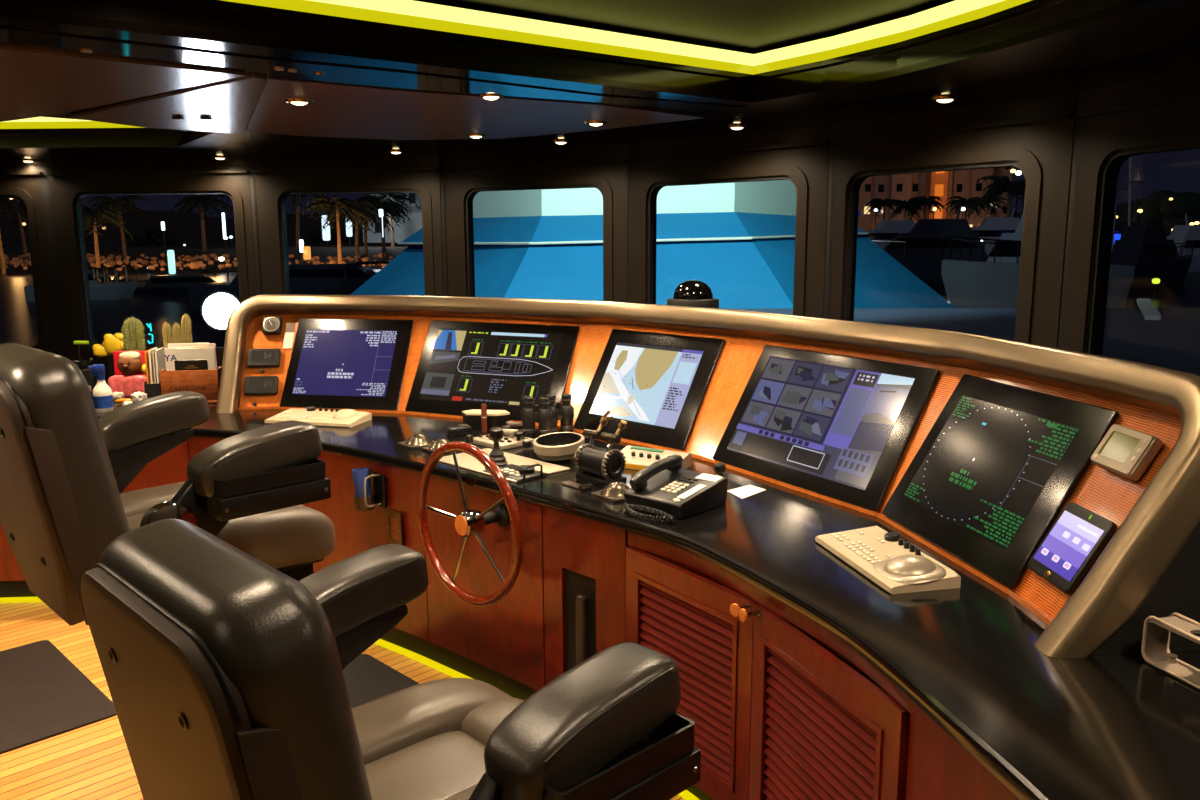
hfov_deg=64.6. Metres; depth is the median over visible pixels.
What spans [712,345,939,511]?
monitor
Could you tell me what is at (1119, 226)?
motor yacht
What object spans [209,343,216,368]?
pamphlet
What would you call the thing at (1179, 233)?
motor yacht
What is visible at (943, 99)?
recessed light
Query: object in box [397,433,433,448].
dome
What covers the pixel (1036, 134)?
window frame
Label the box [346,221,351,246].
street lamp
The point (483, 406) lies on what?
baton
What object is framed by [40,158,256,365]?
window frame
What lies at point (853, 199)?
window
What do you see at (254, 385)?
display
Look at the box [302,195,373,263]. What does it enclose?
palm tree
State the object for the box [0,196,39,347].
window
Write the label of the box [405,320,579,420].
monitor
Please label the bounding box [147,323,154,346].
sign
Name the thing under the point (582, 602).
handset
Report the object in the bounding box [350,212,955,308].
ship hull
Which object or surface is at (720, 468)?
switch
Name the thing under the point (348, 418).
keyboard
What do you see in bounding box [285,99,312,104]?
recessed light
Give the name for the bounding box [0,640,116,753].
floor mat
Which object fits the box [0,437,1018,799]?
base cabinet
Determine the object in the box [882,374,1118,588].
monitor
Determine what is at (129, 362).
head
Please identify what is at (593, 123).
recessed light
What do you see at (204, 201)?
palm tree
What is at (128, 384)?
plush toy
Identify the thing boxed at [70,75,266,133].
trim
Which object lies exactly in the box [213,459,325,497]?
tray
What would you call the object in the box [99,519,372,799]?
cushion
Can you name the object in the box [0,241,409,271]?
stone breakwater
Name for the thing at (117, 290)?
motor yacht
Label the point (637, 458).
panel
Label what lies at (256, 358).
display
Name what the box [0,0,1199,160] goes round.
ceiling
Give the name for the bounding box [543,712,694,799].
tray
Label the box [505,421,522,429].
torch
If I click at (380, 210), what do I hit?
street lamp
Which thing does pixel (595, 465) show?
lever
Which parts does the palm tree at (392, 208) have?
crown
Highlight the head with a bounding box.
[117,351,142,373]
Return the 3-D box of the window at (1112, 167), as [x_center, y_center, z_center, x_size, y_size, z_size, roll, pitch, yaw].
[1.729,-0.247,2.625,0.050,0.922,0.916,-3,10,-16]
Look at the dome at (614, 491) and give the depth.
2.92 m
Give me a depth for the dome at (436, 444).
3.58 m
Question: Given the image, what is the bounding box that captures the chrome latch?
[561,481,592,490]
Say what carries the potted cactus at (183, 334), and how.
on the countertop
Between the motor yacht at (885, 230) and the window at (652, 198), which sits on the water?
the motor yacht at (885, 230)
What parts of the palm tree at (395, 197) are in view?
crown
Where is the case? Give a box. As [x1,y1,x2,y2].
[462,409,509,429]
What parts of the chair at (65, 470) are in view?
armrest, armrest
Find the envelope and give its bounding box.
[168,343,208,347]
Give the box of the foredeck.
[720,308,1199,376]
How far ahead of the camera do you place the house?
83.37 m
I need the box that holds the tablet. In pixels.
[1028,502,1116,594]
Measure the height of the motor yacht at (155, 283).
0.951 m
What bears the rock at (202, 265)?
on the stone breakwater
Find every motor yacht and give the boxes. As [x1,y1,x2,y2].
[24,266,137,301]
[134,271,237,291]
[187,261,389,310]
[865,211,914,248]
[872,205,988,283]
[941,214,1134,307]
[971,208,1019,254]
[1110,212,1193,289]
[1115,216,1168,235]
[1166,214,1199,271]
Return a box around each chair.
[0,343,334,625]
[81,519,700,799]
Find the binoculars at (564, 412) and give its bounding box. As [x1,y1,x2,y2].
[546,394,573,432]
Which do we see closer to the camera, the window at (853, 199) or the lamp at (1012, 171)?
the window at (853, 199)
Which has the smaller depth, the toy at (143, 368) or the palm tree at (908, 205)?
the toy at (143, 368)
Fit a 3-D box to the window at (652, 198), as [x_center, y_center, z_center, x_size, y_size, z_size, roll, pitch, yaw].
[0.564,-0.561,4.463,0.050,0.923,0.889,-10,13,-43]
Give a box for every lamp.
[10,198,15,250]
[22,223,27,252]
[97,223,100,250]
[102,227,106,250]
[161,222,166,268]
[167,250,175,274]
[200,291,239,346]
[222,213,225,250]
[299,240,303,263]
[303,246,310,263]
[322,215,329,246]
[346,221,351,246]
[379,209,383,260]
[1010,169,1015,201]
[1015,171,1021,216]
[1152,278,1159,297]
[1167,198,1172,234]
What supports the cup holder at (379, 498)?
attached to the base cabinet
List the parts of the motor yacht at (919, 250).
bow rail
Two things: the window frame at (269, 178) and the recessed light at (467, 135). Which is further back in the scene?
the window frame at (269, 178)
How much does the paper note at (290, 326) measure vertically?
0.121 m
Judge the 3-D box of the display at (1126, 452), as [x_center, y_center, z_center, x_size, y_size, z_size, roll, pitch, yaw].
[1.122,0.111,2.027,0.071,0.094,0.148,-1,10,-3]
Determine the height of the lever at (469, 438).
0.058 m
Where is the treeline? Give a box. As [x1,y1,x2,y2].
[1132,190,1199,234]
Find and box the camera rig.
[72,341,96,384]
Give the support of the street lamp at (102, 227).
on the stone breakwater
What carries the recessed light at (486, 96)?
in the ceiling
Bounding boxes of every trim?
[0,0,1153,101]
[0,28,744,111]
[0,46,245,121]
[0,117,211,147]
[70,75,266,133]
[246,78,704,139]
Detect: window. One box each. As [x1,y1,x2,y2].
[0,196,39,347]
[75,192,240,349]
[279,190,425,295]
[466,185,604,300]
[648,177,797,314]
[844,162,1027,340]
[1087,143,1199,355]
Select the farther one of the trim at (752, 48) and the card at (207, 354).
the card at (207, 354)
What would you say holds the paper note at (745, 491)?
on the countertop
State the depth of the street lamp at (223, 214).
68.80 m
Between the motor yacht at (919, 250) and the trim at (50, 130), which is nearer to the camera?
the trim at (50, 130)
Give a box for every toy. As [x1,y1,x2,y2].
[92,333,123,384]
[108,350,146,398]
[141,364,145,373]
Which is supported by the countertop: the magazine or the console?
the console
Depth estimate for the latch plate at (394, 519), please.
3.58 m
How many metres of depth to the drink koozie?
3.57 m
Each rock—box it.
[141,260,148,265]
[148,265,154,269]
[189,264,197,268]
[198,263,205,268]
[218,264,225,269]
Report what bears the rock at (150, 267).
on the stone breakwater
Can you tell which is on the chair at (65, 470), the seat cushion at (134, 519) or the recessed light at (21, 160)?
the seat cushion at (134, 519)
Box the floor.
[0,602,684,799]
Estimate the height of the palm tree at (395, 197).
4.625 m
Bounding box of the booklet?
[174,360,207,370]
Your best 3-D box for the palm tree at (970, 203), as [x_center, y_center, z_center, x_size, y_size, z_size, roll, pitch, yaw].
[41.944,-20.885,109.314,4.949,5.138,5.038,2,10,11]
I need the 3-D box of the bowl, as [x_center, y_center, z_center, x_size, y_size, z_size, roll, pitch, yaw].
[-0.149,0.170,3.458,0.188,0.076,0.189,9,14,44]
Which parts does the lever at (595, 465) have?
lever, knob, lever, knob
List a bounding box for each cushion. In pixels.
[0,343,129,564]
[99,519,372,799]
[127,513,144,530]
[365,731,485,799]
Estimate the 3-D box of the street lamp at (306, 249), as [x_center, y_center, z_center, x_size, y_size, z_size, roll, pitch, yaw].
[-17.688,-8.563,57.368,0.374,1.433,0.372,0,10,0]
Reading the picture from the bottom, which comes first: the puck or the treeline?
the puck
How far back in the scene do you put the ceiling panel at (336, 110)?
3.51 m
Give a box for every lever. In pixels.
[466,434,472,443]
[574,410,626,486]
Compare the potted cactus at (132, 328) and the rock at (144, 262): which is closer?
the potted cactus at (132, 328)
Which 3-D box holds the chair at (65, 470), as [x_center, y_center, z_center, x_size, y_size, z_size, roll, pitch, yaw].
[-1.228,0.489,2.697,0.892,1.325,0.819,9,14,44]
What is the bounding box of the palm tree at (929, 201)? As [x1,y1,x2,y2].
[903,196,947,219]
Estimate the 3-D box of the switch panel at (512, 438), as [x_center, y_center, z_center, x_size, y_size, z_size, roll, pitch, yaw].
[-0.382,0.143,3.710,0.200,0.054,0.170,9,14,44]
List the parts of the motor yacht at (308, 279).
bow rail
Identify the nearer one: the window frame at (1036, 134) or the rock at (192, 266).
the window frame at (1036, 134)
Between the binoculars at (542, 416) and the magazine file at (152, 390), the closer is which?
the binoculars at (542, 416)
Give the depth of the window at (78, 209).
5.68 m
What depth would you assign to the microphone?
3.87 m
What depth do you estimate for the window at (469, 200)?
5.32 m
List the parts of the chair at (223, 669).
armrest, armrest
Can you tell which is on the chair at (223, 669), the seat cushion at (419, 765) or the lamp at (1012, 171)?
the seat cushion at (419, 765)
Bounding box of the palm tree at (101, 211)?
[81,203,132,267]
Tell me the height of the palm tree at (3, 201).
5.172 m
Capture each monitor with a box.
[280,318,413,410]
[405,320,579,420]
[574,329,724,450]
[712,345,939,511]
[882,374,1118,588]
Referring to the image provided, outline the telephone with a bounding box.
[623,454,727,522]
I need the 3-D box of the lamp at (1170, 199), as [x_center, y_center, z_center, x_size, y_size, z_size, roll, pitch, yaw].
[53.023,-16.876,88.453,0.300,3.866,0.294,0,10,0]
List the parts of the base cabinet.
panel, panel, panel, panel, panel, panel, panel, panel, louvre panel, door, knob, knob, louvre panel, rail, door, panel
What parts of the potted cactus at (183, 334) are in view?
stem, stem, stem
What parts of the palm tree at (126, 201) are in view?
crown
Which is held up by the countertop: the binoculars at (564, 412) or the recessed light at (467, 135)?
the binoculars at (564, 412)
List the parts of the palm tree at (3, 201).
crown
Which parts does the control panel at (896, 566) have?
knob, knob, knob, knob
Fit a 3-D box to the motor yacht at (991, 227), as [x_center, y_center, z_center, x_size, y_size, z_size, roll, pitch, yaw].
[29.158,-12.552,73.020,9.916,4.294,2.340,1,10,9]
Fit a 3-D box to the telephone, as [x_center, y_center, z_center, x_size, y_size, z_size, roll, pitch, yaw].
[0.204,0.257,2.814,0.224,0.130,0.317,9,13,42]
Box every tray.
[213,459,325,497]
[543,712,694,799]
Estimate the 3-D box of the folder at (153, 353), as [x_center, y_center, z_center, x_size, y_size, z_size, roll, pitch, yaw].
[-2.195,-0.126,4.720,0.009,0.240,0.145,-2,10,-11]
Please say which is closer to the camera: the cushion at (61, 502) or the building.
the cushion at (61, 502)
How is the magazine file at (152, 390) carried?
on the countertop
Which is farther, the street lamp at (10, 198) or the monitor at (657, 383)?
the street lamp at (10, 198)
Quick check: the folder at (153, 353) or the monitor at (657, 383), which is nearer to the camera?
the monitor at (657, 383)
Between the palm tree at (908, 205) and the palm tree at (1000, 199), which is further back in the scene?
the palm tree at (1000, 199)
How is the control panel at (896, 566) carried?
on the countertop
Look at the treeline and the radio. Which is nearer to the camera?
the radio
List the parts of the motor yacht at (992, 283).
bow rail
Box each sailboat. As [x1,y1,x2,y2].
[1111,161,1144,252]
[1114,156,1155,233]
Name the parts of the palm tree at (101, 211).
crown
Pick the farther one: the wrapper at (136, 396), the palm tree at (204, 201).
the palm tree at (204, 201)
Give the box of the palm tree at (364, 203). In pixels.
[322,198,393,261]
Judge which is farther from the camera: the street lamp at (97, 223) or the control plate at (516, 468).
the street lamp at (97, 223)
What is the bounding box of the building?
[858,166,1013,231]
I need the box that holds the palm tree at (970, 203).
[942,196,988,218]
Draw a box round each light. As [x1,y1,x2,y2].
[19,159,36,162]
[212,156,228,159]
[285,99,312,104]
[388,150,404,153]
[466,134,485,137]
[479,94,503,99]
[552,140,569,143]
[585,121,606,125]
[726,125,747,129]
[931,96,959,102]
[1114,234,1120,241]
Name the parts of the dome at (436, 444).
plate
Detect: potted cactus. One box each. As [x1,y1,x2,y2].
[121,317,146,350]
[162,313,191,347]
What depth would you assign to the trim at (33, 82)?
2.68 m
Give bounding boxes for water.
[0,269,1199,346]
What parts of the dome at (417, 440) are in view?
plate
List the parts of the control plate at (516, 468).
joystick knob, plate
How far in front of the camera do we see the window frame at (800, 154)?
4.20 m
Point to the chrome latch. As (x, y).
(580, 487)
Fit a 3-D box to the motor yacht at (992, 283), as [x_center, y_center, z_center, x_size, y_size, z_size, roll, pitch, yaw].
[11.319,-3.764,25.022,7.716,3.492,1.820,-7,12,-35]
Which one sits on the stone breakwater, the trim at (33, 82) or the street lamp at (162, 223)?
the street lamp at (162, 223)
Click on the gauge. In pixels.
(271, 325)
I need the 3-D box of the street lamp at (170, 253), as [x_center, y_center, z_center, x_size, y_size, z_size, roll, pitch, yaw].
[-21.441,-6.816,47.520,0.264,1.381,0.262,0,10,0]
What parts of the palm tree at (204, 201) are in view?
crown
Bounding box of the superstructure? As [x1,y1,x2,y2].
[473,180,795,217]
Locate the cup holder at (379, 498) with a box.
[353,472,386,510]
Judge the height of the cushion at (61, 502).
0.620 m
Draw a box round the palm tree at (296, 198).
[285,193,329,248]
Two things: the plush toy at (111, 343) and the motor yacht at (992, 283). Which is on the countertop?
the plush toy at (111, 343)
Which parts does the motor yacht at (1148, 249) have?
bow rail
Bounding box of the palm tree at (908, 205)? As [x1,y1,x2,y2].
[888,198,923,219]
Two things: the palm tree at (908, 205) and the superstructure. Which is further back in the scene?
the palm tree at (908, 205)
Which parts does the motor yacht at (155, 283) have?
bow rail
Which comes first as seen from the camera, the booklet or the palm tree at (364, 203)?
the booklet
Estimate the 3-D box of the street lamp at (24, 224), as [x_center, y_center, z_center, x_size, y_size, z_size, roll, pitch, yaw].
[-39.355,-10.626,65.116,0.220,3.021,0.216,0,10,0]
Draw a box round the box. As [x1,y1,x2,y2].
[160,366,221,402]
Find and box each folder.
[144,348,152,383]
[148,347,157,383]
[152,351,156,383]
[155,347,164,382]
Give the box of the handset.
[574,594,588,665]
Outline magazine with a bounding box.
[164,348,180,370]
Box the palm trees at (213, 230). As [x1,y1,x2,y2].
[0,198,1146,242]
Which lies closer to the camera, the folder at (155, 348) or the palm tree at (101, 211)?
the folder at (155, 348)
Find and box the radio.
[80,355,94,396]
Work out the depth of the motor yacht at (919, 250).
42.64 m
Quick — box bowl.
[533,432,584,460]
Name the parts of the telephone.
coiled cord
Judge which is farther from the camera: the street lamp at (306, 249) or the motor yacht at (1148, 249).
the street lamp at (306, 249)
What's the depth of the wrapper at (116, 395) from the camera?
4.72 m
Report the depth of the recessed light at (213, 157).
5.39 m
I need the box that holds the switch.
[715,463,725,476]
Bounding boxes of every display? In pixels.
[244,376,278,395]
[247,348,280,367]
[1091,424,1162,480]
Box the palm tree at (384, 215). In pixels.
[339,203,392,253]
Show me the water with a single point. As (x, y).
(18, 317)
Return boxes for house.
[363,192,421,242]
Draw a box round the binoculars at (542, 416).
[521,396,551,437]
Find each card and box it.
[176,348,215,369]
[182,346,215,365]
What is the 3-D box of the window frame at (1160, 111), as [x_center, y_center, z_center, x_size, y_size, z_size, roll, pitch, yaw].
[1.710,0.109,2.701,0.074,2.050,1.157,-3,10,-16]
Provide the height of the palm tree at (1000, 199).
5.306 m
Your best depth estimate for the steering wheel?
3.05 m
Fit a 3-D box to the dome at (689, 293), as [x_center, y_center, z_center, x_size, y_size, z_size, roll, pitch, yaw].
[0.400,-0.447,4.076,0.224,0.140,0.224,0,10,0]
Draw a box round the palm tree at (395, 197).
[367,192,416,246]
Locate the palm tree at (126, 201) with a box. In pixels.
[85,194,152,265]
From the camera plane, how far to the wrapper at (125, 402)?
4.50 m
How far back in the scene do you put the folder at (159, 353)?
4.68 m
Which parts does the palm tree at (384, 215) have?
crown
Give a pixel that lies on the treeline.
(1183, 203)
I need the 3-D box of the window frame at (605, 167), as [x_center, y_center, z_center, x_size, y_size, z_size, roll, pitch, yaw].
[-0.378,-0.321,5.232,1.228,2.050,0.074,6,11,30]
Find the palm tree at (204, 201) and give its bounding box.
[167,194,233,251]
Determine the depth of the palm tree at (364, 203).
62.46 m
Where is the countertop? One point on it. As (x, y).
(1107, 726)
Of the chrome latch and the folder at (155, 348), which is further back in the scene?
the folder at (155, 348)
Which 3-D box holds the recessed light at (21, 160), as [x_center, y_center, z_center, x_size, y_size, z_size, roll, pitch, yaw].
[-3.356,-1.403,5.571,0.092,0.019,0.092,0,10,0]
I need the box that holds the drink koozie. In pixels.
[352,467,371,496]
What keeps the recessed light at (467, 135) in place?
in the ceiling
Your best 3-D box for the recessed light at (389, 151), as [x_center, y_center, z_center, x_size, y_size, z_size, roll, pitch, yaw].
[-1.091,-1.326,5.078,0.092,0.019,0.092,0,10,0]
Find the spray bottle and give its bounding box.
[88,364,113,411]
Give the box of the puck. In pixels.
[522,439,530,447]
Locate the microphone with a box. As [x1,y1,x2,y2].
[446,424,471,435]
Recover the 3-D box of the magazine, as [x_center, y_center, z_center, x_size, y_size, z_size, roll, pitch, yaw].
[-2.071,-0.129,4.656,0.111,0.255,0.007,-2,12,-11]
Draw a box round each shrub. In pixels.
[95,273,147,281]
[289,223,354,244]
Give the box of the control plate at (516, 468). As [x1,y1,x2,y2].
[439,427,569,482]
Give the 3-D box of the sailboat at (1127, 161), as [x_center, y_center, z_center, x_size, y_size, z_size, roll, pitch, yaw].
[25.576,-9.540,47.080,6.400,7.639,1.900,-4,11,-23]
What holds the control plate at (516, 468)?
on the countertop
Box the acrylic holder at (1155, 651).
[1141,612,1199,689]
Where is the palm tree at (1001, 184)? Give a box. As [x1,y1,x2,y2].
[968,175,1024,218]
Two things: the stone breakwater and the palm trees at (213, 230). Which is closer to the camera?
the stone breakwater
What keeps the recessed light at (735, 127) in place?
in the ceiling
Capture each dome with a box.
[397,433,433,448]
[421,438,451,452]
[590,481,629,502]
[667,280,718,308]
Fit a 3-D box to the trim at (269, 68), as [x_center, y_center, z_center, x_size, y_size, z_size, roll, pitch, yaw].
[-0.463,-0.946,2.862,2.320,0.007,0.317,-7,12,-36]
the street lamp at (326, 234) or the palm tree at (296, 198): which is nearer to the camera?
the palm tree at (296, 198)
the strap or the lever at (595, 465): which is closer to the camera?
the lever at (595, 465)
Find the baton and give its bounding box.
[481,404,486,431]
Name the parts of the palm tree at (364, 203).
crown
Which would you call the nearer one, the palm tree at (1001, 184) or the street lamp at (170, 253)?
the street lamp at (170, 253)
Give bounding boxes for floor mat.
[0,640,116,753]
[343,654,419,707]
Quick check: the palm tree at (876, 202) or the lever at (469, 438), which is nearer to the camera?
the lever at (469, 438)
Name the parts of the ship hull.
skirt panel, valance panel, valance panel, skirt panel, valance panel, skirt panel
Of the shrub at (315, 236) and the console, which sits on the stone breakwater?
the shrub at (315, 236)
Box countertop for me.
[92,375,1199,799]
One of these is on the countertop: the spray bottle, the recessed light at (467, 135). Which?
the spray bottle
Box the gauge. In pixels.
[262,316,281,334]
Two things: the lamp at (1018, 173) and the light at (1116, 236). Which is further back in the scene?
the lamp at (1018, 173)
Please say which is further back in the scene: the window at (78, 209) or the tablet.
the window at (78, 209)
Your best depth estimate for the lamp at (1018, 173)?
94.67 m
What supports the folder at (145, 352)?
in the magazine file at (152, 390)
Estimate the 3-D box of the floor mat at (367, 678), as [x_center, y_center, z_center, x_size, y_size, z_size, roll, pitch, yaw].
[-0.368,1.131,2.830,2.000,0.008,0.460,9,14,44]
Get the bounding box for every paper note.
[283,322,294,347]
[728,485,764,498]
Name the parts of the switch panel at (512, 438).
knob, knob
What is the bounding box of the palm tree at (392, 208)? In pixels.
[355,195,411,247]
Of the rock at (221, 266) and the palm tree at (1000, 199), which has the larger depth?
the palm tree at (1000, 199)
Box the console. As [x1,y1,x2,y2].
[216,294,1199,658]
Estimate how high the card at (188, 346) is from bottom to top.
0.262 m
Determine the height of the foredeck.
0.100 m
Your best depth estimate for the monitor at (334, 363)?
4.49 m
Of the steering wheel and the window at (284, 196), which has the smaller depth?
the steering wheel
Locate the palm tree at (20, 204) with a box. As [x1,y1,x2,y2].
[0,200,28,259]
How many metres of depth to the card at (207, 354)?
4.63 m
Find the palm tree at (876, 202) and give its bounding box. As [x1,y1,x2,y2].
[864,198,903,219]
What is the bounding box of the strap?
[1137,298,1160,319]
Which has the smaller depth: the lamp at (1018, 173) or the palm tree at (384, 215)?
the palm tree at (384, 215)
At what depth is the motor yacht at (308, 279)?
28.97 m
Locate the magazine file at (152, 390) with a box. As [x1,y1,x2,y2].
[144,365,165,397]
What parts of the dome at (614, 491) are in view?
plate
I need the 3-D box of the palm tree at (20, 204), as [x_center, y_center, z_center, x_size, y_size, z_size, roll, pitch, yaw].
[-39.043,-11.275,64.008,3.431,4.709,3.468,5,11,28]
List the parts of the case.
lid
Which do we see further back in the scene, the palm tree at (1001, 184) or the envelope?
the palm tree at (1001, 184)
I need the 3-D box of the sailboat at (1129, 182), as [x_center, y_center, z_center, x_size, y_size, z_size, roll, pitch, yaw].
[31.932,-11.962,56.813,6.400,9.042,1.900,-4,11,-23]
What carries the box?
on the countertop
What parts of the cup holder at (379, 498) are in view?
plate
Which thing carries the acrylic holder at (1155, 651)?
on the countertop
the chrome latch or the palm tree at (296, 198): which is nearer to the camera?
the chrome latch
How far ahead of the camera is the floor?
3.03 m
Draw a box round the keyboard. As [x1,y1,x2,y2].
[264,407,371,427]
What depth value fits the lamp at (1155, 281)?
32.78 m
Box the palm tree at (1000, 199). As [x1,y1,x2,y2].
[967,197,1006,218]
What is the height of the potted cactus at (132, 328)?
0.398 m
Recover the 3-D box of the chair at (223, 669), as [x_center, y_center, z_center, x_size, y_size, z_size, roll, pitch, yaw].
[-0.346,0.750,1.667,0.819,1.155,0.893,-10,14,-43]
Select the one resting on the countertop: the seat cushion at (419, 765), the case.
the case
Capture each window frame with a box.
[0,160,58,354]
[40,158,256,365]
[248,155,443,295]
[439,144,627,302]
[628,124,829,317]
[823,92,1076,347]
[1057,69,1199,352]
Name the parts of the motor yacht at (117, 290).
bow rail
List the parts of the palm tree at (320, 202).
crown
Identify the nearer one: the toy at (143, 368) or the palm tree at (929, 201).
the toy at (143, 368)
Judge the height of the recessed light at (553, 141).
0.019 m
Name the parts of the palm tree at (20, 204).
crown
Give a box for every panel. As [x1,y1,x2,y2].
[473,425,534,449]
[621,446,691,472]
[815,526,960,593]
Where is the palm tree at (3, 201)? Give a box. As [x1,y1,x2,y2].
[0,198,25,274]
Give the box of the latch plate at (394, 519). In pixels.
[386,509,402,544]
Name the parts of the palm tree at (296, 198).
crown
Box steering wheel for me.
[417,442,522,605]
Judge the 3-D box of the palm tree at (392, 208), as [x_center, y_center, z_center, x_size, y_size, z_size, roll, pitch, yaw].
[-16.853,-13.535,73.350,4.313,4.493,4.326,0,10,2]
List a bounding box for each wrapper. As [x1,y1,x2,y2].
[112,392,124,399]
[122,401,132,405]
[131,391,146,401]

